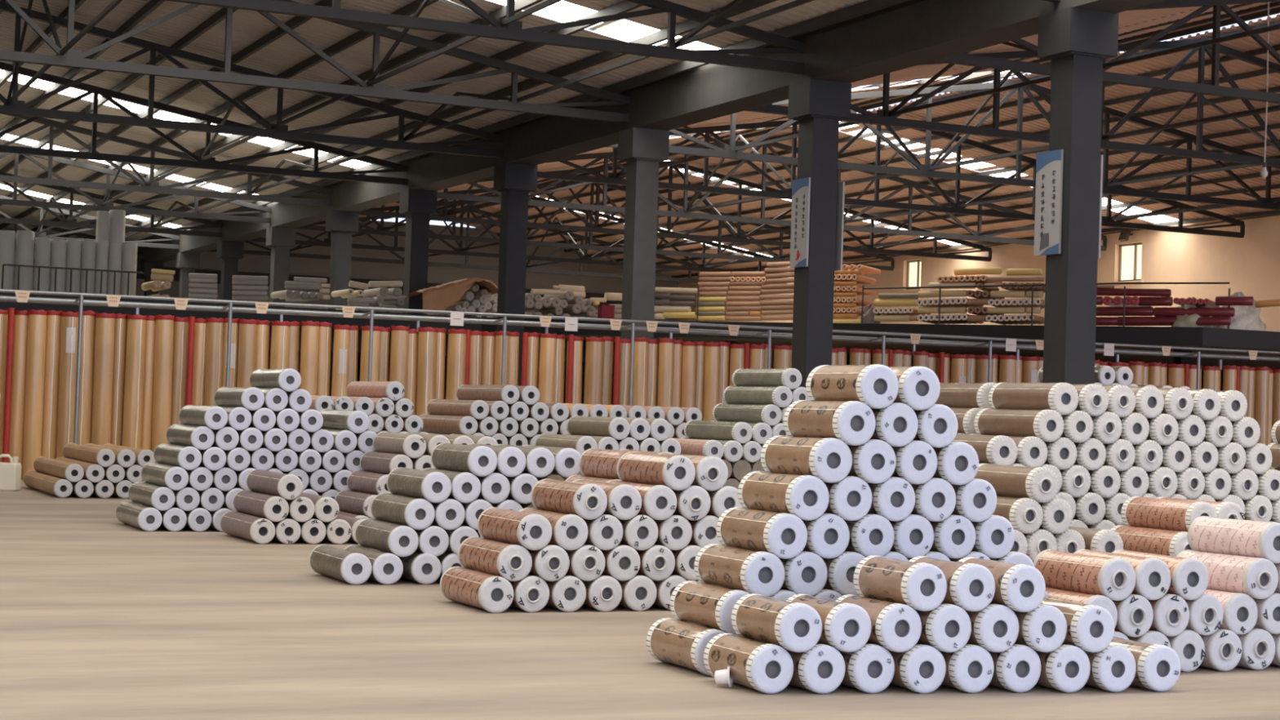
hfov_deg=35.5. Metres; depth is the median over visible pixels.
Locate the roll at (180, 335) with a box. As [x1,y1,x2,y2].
[170,316,189,426]
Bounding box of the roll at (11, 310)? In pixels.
[2,307,14,462]
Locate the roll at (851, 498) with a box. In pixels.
[823,475,872,520]
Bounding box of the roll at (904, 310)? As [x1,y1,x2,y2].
[902,306,916,315]
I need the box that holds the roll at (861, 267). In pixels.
[857,264,880,274]
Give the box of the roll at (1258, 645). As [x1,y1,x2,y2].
[1236,628,1275,670]
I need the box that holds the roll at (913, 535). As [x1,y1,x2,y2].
[888,514,933,558]
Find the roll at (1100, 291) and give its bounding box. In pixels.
[1096,288,1171,297]
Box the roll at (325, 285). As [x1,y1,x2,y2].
[320,283,330,287]
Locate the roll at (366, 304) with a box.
[347,302,368,306]
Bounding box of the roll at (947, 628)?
[915,602,971,652]
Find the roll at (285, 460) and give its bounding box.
[271,448,297,471]
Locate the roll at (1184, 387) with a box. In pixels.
[1170,386,1191,389]
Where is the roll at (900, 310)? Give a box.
[897,307,911,315]
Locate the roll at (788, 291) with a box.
[760,288,793,293]
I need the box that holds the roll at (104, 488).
[90,479,114,497]
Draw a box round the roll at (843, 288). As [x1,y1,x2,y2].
[840,285,864,295]
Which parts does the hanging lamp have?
bulb, cord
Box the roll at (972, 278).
[969,275,984,284]
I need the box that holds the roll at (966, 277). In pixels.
[964,275,977,284]
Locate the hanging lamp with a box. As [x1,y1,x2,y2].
[1260,1,1269,177]
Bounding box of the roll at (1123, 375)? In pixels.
[1111,366,1133,386]
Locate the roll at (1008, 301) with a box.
[1005,298,1018,306]
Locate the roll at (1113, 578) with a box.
[1033,549,1135,600]
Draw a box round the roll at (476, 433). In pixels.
[427,432,485,436]
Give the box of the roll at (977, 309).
[974,306,992,315]
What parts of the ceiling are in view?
skylight panel, skylight panel, skylight panel, tie rod, skylight panel, tie rod, skylight panel, skylight panel, skylight panel, tie rod, tie rod, skylight panel, tie rod, skylight panel, tie rod, skylight panel, skylight panel, tie rod, skylight panel, skylight panel, tie rod, skylight panel, skylight panel, tie rod, tie rod, skylight panel, tie rod, tie rod, tie rod, skylight panel, tie rod, skylight panel, tie rod, tie rod, tie rod, tie rod, tie rod, tie rod, tie rod, skylight panel, tie rod, tie rod, tie rod, tie rod, skylight panel, tie rod, tie rod, tie rod, skylight panel, tie rod, tie rod, skylight panel, tie rod, skylight panel, skylight panel, tie rod, tie rod, tie rod, tie rod, tie rod, tie rod, skylight panel, skylight panel, skylight panel, tie rod, skylight panel, tie rod, skylight panel, tie rod, skylight panel, skylight panel, tie rod, skylight panel, tie rod, tie rod, tie rod, skylight panel, skylight panel, skylight panel, skylight panel, tie rod, tie rod, tie rod, tie rod, tie rod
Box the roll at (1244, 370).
[1236,365,1249,417]
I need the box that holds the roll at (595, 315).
[584,309,597,317]
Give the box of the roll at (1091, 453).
[1073,438,1106,470]
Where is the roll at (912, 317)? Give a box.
[909,315,918,320]
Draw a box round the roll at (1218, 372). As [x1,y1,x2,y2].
[1206,365,1221,391]
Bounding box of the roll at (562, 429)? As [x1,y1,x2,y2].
[556,419,569,435]
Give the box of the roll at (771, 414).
[711,403,782,425]
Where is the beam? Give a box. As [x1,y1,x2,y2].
[136,0,1165,269]
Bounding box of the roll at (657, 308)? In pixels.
[653,305,691,312]
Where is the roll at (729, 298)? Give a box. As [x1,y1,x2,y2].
[726,296,759,300]
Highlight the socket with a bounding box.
[1262,162,1266,167]
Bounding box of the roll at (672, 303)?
[669,300,694,306]
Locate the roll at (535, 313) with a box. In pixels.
[531,311,542,315]
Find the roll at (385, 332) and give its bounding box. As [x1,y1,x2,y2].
[378,326,390,381]
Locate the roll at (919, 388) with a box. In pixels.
[888,366,940,410]
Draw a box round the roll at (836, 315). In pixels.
[832,312,857,318]
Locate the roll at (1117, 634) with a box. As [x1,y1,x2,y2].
[1113,631,1128,639]
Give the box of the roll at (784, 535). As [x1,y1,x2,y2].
[715,506,807,559]
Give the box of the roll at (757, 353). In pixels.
[749,344,765,368]
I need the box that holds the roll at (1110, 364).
[1108,361,1124,366]
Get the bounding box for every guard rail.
[1,263,143,295]
[861,282,1230,328]
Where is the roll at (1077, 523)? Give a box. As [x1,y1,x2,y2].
[1070,519,1088,528]
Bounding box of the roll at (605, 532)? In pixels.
[583,514,622,550]
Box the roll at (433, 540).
[412,524,448,556]
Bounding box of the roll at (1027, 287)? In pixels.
[1024,282,1044,293]
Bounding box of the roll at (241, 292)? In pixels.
[231,289,266,295]
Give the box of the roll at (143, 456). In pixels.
[103,443,155,466]
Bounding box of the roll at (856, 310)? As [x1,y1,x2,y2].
[851,307,863,314]
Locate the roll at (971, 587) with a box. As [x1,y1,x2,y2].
[908,555,995,611]
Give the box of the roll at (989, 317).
[985,315,1006,324]
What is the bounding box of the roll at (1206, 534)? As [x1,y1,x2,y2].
[1187,515,1279,563]
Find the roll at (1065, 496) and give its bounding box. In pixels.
[1054,492,1075,518]
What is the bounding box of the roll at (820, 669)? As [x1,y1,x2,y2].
[786,643,845,693]
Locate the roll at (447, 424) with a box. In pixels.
[419,413,477,435]
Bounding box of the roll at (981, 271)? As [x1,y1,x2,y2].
[953,267,1001,275]
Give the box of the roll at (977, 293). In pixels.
[973,289,990,299]
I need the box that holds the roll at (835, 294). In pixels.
[833,292,857,297]
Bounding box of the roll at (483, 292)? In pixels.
[472,288,488,296]
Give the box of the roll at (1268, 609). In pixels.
[1252,592,1279,634]
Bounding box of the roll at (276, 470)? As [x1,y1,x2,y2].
[266,468,283,473]
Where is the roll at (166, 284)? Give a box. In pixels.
[151,280,171,291]
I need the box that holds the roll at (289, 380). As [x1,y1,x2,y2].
[248,368,301,391]
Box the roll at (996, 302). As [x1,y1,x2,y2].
[993,298,1006,306]
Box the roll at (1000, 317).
[997,314,1017,324]
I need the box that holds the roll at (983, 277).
[980,275,1002,284]
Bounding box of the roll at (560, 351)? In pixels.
[554,333,565,403]
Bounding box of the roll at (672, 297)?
[669,294,696,300]
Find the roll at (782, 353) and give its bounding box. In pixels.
[773,344,791,368]
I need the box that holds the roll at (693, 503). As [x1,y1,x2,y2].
[672,485,711,520]
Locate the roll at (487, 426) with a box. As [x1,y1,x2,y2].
[475,416,497,435]
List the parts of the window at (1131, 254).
sill, pane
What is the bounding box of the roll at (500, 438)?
[488,433,507,444]
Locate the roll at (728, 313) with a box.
[725,311,749,315]
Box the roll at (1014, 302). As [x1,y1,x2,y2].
[1011,298,1026,307]
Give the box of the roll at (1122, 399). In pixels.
[1101,385,1135,417]
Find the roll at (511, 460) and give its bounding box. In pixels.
[467,443,526,476]
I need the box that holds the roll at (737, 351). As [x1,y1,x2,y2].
[728,343,745,386]
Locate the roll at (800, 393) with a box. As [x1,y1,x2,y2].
[789,386,810,404]
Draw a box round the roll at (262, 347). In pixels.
[254,319,270,370]
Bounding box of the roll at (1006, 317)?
[1003,314,1023,324]
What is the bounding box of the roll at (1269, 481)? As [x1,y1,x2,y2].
[1255,469,1279,500]
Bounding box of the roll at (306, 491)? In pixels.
[302,488,319,495]
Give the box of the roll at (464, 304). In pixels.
[453,301,469,307]
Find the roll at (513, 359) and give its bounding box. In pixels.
[507,331,519,386]
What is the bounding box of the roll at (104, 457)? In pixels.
[62,442,115,466]
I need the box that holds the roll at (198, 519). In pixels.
[182,507,211,531]
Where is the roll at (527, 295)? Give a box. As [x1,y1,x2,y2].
[524,293,533,300]
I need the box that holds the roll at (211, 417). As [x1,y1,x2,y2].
[178,404,227,429]
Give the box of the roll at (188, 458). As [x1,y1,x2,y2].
[153,443,201,470]
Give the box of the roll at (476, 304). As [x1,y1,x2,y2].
[467,299,480,308]
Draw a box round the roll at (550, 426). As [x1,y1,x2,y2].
[536,418,558,434]
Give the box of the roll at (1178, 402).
[1156,387,1193,419]
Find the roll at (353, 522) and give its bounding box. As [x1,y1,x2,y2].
[335,514,364,542]
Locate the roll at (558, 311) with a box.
[533,306,563,315]
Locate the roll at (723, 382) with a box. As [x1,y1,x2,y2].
[713,341,729,404]
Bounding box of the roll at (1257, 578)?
[1176,549,1278,599]
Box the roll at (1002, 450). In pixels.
[952,433,1017,466]
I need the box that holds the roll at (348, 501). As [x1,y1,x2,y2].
[334,489,377,519]
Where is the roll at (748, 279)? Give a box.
[745,276,751,281]
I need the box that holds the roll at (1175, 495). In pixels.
[1169,493,1186,498]
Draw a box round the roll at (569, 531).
[519,507,588,550]
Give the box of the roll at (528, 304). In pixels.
[524,298,534,308]
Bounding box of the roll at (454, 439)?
[427,433,474,444]
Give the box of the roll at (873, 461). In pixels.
[847,439,896,484]
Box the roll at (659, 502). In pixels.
[607,480,676,520]
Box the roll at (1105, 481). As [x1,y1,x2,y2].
[1087,465,1120,497]
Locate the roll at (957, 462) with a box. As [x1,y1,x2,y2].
[932,441,978,484]
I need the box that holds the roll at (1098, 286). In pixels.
[1097,284,1114,288]
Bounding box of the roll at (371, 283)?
[368,280,403,287]
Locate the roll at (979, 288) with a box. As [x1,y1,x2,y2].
[977,283,999,291]
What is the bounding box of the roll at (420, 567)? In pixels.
[380,551,441,584]
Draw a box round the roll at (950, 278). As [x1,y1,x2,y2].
[947,275,957,282]
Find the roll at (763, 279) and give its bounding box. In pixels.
[760,276,783,284]
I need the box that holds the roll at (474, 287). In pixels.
[465,284,479,292]
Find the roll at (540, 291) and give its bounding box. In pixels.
[530,288,571,294]
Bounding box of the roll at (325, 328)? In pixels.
[315,321,332,395]
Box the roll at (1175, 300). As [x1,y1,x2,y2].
[1173,297,1182,306]
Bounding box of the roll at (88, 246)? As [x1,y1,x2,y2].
[80,240,96,293]
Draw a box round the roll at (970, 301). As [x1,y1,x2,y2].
[966,298,989,305]
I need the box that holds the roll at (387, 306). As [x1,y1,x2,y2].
[383,305,397,312]
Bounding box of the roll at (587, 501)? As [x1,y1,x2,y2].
[530,479,607,519]
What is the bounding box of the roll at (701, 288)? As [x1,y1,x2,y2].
[698,286,729,291]
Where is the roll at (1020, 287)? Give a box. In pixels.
[1018,282,1031,290]
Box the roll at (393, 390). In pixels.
[346,381,404,400]
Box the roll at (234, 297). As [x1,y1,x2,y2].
[231,295,268,301]
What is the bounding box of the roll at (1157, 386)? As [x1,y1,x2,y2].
[1154,385,1173,388]
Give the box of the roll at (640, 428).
[594,416,650,439]
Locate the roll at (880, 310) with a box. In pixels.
[878,307,891,315]
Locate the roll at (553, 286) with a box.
[552,285,560,288]
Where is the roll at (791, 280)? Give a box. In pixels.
[764,277,794,283]
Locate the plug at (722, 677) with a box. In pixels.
[714,666,733,687]
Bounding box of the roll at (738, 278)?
[735,276,740,281]
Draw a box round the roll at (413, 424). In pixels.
[400,414,423,433]
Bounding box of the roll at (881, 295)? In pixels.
[878,293,918,298]
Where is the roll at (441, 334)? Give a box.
[434,327,446,399]
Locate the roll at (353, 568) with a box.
[309,544,371,584]
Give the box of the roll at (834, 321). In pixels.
[832,319,861,323]
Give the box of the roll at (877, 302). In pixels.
[874,298,918,306]
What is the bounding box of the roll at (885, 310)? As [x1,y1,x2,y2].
[882,307,896,315]
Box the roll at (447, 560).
[436,551,462,579]
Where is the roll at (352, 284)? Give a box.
[348,280,368,289]
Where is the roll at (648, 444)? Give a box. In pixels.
[635,437,660,452]
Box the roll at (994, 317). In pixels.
[991,315,1012,324]
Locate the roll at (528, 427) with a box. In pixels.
[515,417,538,437]
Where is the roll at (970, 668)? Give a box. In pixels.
[938,643,994,693]
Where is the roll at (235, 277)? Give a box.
[231,275,268,280]
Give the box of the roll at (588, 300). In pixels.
[582,298,591,305]
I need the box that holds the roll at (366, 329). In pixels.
[359,325,381,381]
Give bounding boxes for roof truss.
[0,0,630,123]
[0,1,503,158]
[0,62,407,185]
[0,114,332,206]
[0,142,271,223]
[0,171,222,237]
[0,195,179,248]
[0,214,144,258]
[163,0,804,74]
[208,207,736,283]
[248,195,778,274]
[295,180,894,271]
[358,160,991,261]
[437,138,1106,250]
[537,113,1244,238]
[607,80,1279,210]
[744,38,1279,167]
[934,0,1279,103]
[1040,0,1060,2]
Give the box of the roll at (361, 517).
[337,511,368,519]
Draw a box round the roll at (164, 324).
[151,314,173,462]
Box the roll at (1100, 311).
[1096,306,1153,315]
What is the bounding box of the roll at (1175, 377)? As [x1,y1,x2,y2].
[1167,363,1184,386]
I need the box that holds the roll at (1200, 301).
[1196,298,1211,307]
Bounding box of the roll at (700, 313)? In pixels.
[695,311,725,315]
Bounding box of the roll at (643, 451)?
[619,448,674,453]
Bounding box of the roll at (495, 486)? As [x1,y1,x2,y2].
[475,472,510,503]
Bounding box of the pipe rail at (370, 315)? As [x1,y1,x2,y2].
[0,288,1279,444]
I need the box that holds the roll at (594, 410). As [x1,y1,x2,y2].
[583,404,607,417]
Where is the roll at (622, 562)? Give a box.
[600,544,640,581]
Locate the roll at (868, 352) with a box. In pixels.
[864,348,871,364]
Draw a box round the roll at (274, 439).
[259,427,287,451]
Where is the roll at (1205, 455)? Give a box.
[1187,441,1218,472]
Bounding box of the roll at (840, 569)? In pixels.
[821,551,864,595]
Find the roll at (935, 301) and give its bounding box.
[932,298,948,306]
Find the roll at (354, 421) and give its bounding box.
[319,408,368,433]
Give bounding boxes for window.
[899,259,922,292]
[1113,242,1143,282]
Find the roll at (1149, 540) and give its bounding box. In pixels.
[1110,524,1191,556]
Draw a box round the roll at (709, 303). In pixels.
[696,301,725,306]
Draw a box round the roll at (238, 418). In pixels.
[210,405,251,430]
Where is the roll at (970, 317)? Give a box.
[966,315,988,321]
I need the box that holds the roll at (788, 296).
[759,293,793,299]
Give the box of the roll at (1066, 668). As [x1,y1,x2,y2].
[1034,644,1090,693]
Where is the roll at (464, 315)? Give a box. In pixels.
[463,315,481,317]
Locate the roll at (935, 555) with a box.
[906,551,950,560]
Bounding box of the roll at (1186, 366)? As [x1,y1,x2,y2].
[1184,364,1189,386]
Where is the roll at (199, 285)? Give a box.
[188,282,217,288]
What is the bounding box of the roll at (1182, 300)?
[1178,297,1186,304]
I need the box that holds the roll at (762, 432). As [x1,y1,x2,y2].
[711,420,772,444]
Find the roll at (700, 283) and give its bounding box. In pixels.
[697,281,730,286]
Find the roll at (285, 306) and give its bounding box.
[284,306,328,309]
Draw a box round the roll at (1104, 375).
[1036,365,1115,385]
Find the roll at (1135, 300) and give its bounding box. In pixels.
[1130,296,1151,306]
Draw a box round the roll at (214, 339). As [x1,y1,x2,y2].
[204,317,223,406]
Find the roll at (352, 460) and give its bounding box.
[341,449,364,472]
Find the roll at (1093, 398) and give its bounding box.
[1071,383,1108,416]
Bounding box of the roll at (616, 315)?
[613,313,621,318]
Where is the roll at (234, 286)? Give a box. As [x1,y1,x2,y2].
[231,284,268,290]
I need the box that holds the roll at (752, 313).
[749,311,761,315]
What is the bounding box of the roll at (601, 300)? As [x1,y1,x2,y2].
[590,297,606,302]
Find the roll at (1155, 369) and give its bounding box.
[1148,362,1161,385]
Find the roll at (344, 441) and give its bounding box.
[320,428,357,453]
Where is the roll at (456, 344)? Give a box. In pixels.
[445,328,466,399]
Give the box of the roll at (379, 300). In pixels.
[368,296,383,304]
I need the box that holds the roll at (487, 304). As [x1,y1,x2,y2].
[480,301,492,310]
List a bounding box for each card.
[14,289,30,302]
[106,294,120,306]
[173,297,188,310]
[254,302,269,313]
[342,306,355,317]
[449,311,463,325]
[539,315,551,326]
[564,316,577,331]
[609,319,622,329]
[645,320,657,332]
[678,322,690,333]
[728,324,739,335]
[910,333,920,344]
[1005,338,1016,351]
[1035,339,1044,350]
[1103,343,1114,355]
[1161,346,1171,355]
[1248,350,1257,359]
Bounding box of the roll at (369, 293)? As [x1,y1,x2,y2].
[362,287,389,297]
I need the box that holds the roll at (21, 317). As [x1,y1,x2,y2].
[8,310,28,479]
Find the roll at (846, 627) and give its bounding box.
[786,594,871,652]
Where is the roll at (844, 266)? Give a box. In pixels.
[842,264,866,274]
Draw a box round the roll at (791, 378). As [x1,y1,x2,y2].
[731,368,801,389]
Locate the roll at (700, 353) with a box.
[692,341,705,420]
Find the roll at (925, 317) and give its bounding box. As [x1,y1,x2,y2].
[922,314,945,324]
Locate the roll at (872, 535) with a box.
[844,513,894,557]
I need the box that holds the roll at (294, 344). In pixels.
[282,320,300,389]
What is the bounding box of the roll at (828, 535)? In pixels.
[801,513,849,559]
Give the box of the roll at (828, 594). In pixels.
[812,589,842,600]
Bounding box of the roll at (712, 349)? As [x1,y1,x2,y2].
[702,342,719,421]
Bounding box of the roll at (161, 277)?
[151,272,173,281]
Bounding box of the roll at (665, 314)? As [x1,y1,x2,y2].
[662,311,696,318]
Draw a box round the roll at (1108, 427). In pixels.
[1089,411,1122,444]
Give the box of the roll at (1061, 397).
[988,382,1078,415]
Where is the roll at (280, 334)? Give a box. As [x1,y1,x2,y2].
[269,320,290,368]
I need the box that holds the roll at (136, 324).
[121,314,146,448]
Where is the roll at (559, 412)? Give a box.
[543,402,568,422]
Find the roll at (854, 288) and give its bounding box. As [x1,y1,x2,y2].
[851,285,875,295]
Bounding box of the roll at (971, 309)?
[967,306,982,315]
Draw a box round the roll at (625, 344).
[612,338,631,405]
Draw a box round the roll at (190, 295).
[188,293,217,298]
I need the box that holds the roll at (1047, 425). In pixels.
[973,408,1063,442]
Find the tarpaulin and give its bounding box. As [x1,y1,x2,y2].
[404,277,497,314]
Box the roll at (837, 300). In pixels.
[835,297,858,306]
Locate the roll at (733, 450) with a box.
[681,437,742,462]
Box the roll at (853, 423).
[782,400,875,445]
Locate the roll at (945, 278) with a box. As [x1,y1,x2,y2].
[942,275,951,282]
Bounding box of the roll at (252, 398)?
[213,386,264,410]
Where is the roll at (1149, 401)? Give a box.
[1128,386,1164,417]
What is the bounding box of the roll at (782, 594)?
[769,589,796,600]
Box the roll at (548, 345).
[537,333,556,403]
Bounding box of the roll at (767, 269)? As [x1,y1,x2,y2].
[764,267,794,272]
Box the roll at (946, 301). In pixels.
[943,297,960,306]
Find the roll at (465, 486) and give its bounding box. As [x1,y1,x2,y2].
[422,467,480,502]
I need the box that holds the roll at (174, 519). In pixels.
[143,505,186,531]
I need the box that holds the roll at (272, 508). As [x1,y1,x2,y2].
[232,489,288,521]
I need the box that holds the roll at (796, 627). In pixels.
[731,593,822,652]
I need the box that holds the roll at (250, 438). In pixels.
[235,427,263,450]
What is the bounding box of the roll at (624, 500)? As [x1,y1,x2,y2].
[572,479,641,519]
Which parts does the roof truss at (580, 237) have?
post, post, post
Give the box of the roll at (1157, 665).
[1110,636,1180,691]
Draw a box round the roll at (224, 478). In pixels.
[208,466,237,490]
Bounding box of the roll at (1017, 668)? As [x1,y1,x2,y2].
[987,644,1040,692]
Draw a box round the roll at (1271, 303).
[1254,299,1279,307]
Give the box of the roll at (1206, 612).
[1183,593,1223,635]
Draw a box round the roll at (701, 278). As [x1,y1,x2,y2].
[698,276,730,281]
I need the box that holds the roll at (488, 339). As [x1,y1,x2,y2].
[480,331,495,385]
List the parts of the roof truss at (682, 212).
post, post, post, post, post, post, post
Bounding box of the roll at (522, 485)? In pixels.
[505,473,538,503]
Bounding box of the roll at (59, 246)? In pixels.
[48,239,66,292]
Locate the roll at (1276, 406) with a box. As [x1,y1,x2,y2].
[1271,368,1279,442]
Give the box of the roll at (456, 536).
[442,525,479,555]
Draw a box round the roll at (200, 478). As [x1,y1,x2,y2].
[185,466,213,490]
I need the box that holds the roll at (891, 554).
[883,551,908,560]
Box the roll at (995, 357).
[985,354,998,383]
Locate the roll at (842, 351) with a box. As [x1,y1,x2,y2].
[832,346,846,364]
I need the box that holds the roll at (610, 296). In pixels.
[604,292,622,300]
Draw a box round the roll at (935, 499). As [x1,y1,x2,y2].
[910,477,955,521]
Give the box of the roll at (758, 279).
[755,276,770,284]
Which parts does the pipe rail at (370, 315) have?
post, post, post, post, post, post, post, post, post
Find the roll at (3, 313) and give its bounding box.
[0,309,8,462]
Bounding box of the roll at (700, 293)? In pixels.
[696,291,727,296]
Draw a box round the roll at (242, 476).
[233,467,254,490]
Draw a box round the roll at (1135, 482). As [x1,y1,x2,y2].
[1116,466,1149,497]
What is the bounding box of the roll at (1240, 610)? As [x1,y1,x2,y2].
[1204,589,1257,635]
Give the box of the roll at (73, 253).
[65,239,81,293]
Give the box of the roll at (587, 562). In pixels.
[564,544,604,581]
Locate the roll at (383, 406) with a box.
[368,397,394,417]
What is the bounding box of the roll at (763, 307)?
[760,304,793,310]
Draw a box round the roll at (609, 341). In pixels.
[597,336,613,404]
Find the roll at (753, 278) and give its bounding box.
[751,276,756,281]
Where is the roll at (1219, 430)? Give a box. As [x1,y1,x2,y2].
[1202,415,1233,447]
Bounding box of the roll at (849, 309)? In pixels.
[846,307,861,315]
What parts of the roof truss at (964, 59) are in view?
post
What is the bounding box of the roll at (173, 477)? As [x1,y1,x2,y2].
[141,462,188,490]
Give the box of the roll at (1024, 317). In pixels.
[1021,314,1041,324]
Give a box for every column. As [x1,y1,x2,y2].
[140,262,163,296]
[175,252,200,298]
[216,240,244,303]
[266,226,296,368]
[325,209,359,395]
[399,189,437,314]
[493,162,537,386]
[617,127,669,339]
[787,78,851,387]
[1037,6,1118,384]
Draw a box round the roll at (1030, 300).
[1028,298,1044,308]
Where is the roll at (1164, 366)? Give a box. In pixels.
[1161,363,1167,385]
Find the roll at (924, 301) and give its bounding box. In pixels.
[921,298,935,306]
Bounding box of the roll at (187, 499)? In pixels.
[170,487,199,511]
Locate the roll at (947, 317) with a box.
[944,314,966,324]
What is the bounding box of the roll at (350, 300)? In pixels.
[346,297,374,303]
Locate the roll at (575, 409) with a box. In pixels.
[563,403,588,419]
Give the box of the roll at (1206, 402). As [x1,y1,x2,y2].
[1186,389,1221,420]
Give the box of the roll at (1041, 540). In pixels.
[1022,528,1057,562]
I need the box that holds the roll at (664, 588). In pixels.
[650,574,686,609]
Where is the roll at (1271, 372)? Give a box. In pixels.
[1268,368,1274,469]
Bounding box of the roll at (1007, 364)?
[998,355,1016,383]
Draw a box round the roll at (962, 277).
[959,275,977,285]
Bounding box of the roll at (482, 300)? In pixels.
[473,295,487,303]
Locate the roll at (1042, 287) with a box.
[1036,282,1044,290]
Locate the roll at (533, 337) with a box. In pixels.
[526,331,539,387]
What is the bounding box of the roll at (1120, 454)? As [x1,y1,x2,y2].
[1102,439,1135,471]
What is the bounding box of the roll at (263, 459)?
[247,448,274,471]
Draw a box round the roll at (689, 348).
[680,341,696,407]
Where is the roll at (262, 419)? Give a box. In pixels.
[248,407,275,431]
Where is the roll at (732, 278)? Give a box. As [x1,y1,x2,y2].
[729,276,735,281]
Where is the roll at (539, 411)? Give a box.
[526,402,549,421]
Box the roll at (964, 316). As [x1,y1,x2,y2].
[960,313,983,324]
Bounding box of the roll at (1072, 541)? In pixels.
[1051,528,1084,553]
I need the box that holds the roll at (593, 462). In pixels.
[578,448,639,479]
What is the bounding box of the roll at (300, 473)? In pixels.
[281,468,308,490]
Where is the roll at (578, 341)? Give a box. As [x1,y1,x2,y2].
[564,336,583,404]
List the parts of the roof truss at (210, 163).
post, gusset plate, post, post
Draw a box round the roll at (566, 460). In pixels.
[523,444,581,478]
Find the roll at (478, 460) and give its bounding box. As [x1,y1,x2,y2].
[431,442,497,476]
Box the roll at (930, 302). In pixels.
[927,298,942,306]
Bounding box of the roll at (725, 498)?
[705,485,742,518]
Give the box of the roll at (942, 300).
[937,297,954,306]
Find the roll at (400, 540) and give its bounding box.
[354,518,418,556]
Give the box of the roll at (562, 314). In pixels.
[559,313,570,316]
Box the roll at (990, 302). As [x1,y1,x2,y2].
[987,298,999,306]
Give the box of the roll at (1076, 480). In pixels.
[1058,464,1090,497]
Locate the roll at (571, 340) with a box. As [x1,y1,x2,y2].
[566,334,573,403]
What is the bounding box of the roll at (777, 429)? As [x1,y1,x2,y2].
[769,422,787,437]
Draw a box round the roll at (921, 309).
[917,306,938,313]
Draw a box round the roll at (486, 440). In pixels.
[449,434,497,445]
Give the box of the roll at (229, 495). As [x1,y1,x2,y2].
[221,487,242,511]
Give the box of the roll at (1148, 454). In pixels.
[1132,440,1163,471]
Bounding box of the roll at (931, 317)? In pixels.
[928,314,951,324]
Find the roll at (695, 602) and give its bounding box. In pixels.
[670,580,750,635]
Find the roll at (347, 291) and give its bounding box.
[330,288,354,297]
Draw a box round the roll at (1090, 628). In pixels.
[1040,597,1114,652]
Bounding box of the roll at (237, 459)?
[222,447,250,471]
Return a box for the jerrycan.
[0,453,21,490]
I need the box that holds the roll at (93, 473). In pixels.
[55,457,104,482]
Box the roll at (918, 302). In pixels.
[915,298,928,306]
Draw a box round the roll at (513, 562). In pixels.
[457,536,532,581]
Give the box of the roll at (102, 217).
[95,210,109,241]
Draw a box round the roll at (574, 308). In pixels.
[562,303,581,314]
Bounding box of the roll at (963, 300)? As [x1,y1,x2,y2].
[960,297,983,307]
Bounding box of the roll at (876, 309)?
[873,307,886,315]
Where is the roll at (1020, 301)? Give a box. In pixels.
[1017,298,1031,306]
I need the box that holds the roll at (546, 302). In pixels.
[540,297,551,307]
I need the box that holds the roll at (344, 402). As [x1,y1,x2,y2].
[328,395,354,410]
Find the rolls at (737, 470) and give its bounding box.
[722,459,765,488]
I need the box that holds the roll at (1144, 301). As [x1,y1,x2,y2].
[1138,297,1173,306]
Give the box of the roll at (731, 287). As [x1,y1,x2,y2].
[728,285,761,290]
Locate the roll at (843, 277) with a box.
[840,274,864,284]
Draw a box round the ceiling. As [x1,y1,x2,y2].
[0,0,1279,278]
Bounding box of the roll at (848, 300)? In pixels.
[846,297,865,306]
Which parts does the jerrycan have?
handle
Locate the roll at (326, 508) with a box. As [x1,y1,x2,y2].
[298,492,339,522]
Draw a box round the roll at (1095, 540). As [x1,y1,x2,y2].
[1068,526,1123,552]
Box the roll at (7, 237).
[0,230,15,289]
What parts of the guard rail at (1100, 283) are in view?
post, post, post, post, post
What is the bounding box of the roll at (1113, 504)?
[1102,493,1129,524]
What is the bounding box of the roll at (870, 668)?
[837,642,894,693]
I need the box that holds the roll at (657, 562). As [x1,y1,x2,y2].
[635,544,675,580]
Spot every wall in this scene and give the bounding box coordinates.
[0,198,678,406]
[676,210,1279,382]
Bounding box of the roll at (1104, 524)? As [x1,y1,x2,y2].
[1085,519,1115,529]
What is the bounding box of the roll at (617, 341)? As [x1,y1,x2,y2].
[613,337,620,404]
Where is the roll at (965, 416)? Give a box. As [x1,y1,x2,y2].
[949,407,982,434]
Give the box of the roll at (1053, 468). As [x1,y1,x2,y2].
[1040,464,1062,493]
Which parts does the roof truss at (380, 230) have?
post, post, post, post, post, post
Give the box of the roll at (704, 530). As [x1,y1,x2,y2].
[687,515,721,548]
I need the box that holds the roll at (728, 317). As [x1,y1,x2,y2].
[725,315,761,320]
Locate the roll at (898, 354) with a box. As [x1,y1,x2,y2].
[889,349,904,366]
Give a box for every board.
[789,177,810,267]
[834,181,844,271]
[1033,149,1063,256]
[1097,155,1103,258]
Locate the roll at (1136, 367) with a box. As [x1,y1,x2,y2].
[1129,360,1144,384]
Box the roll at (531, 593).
[506,574,549,612]
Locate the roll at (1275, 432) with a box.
[1271,420,1279,443]
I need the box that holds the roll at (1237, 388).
[1235,366,1239,391]
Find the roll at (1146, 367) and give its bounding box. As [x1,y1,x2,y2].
[1143,362,1149,384]
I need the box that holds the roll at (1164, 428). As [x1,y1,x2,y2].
[1146,413,1178,445]
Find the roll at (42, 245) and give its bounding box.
[33,237,51,291]
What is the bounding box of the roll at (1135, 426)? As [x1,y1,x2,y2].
[1118,412,1149,444]
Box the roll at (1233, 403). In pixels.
[1215,390,1247,421]
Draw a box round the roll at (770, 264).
[766,261,790,267]
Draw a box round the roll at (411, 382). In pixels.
[406,328,417,415]
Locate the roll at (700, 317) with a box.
[695,315,725,320]
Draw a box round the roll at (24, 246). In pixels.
[13,230,35,290]
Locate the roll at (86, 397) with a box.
[75,310,97,444]
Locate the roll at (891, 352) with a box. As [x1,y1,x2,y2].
[888,349,893,366]
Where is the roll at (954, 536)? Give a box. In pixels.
[928,514,975,559]

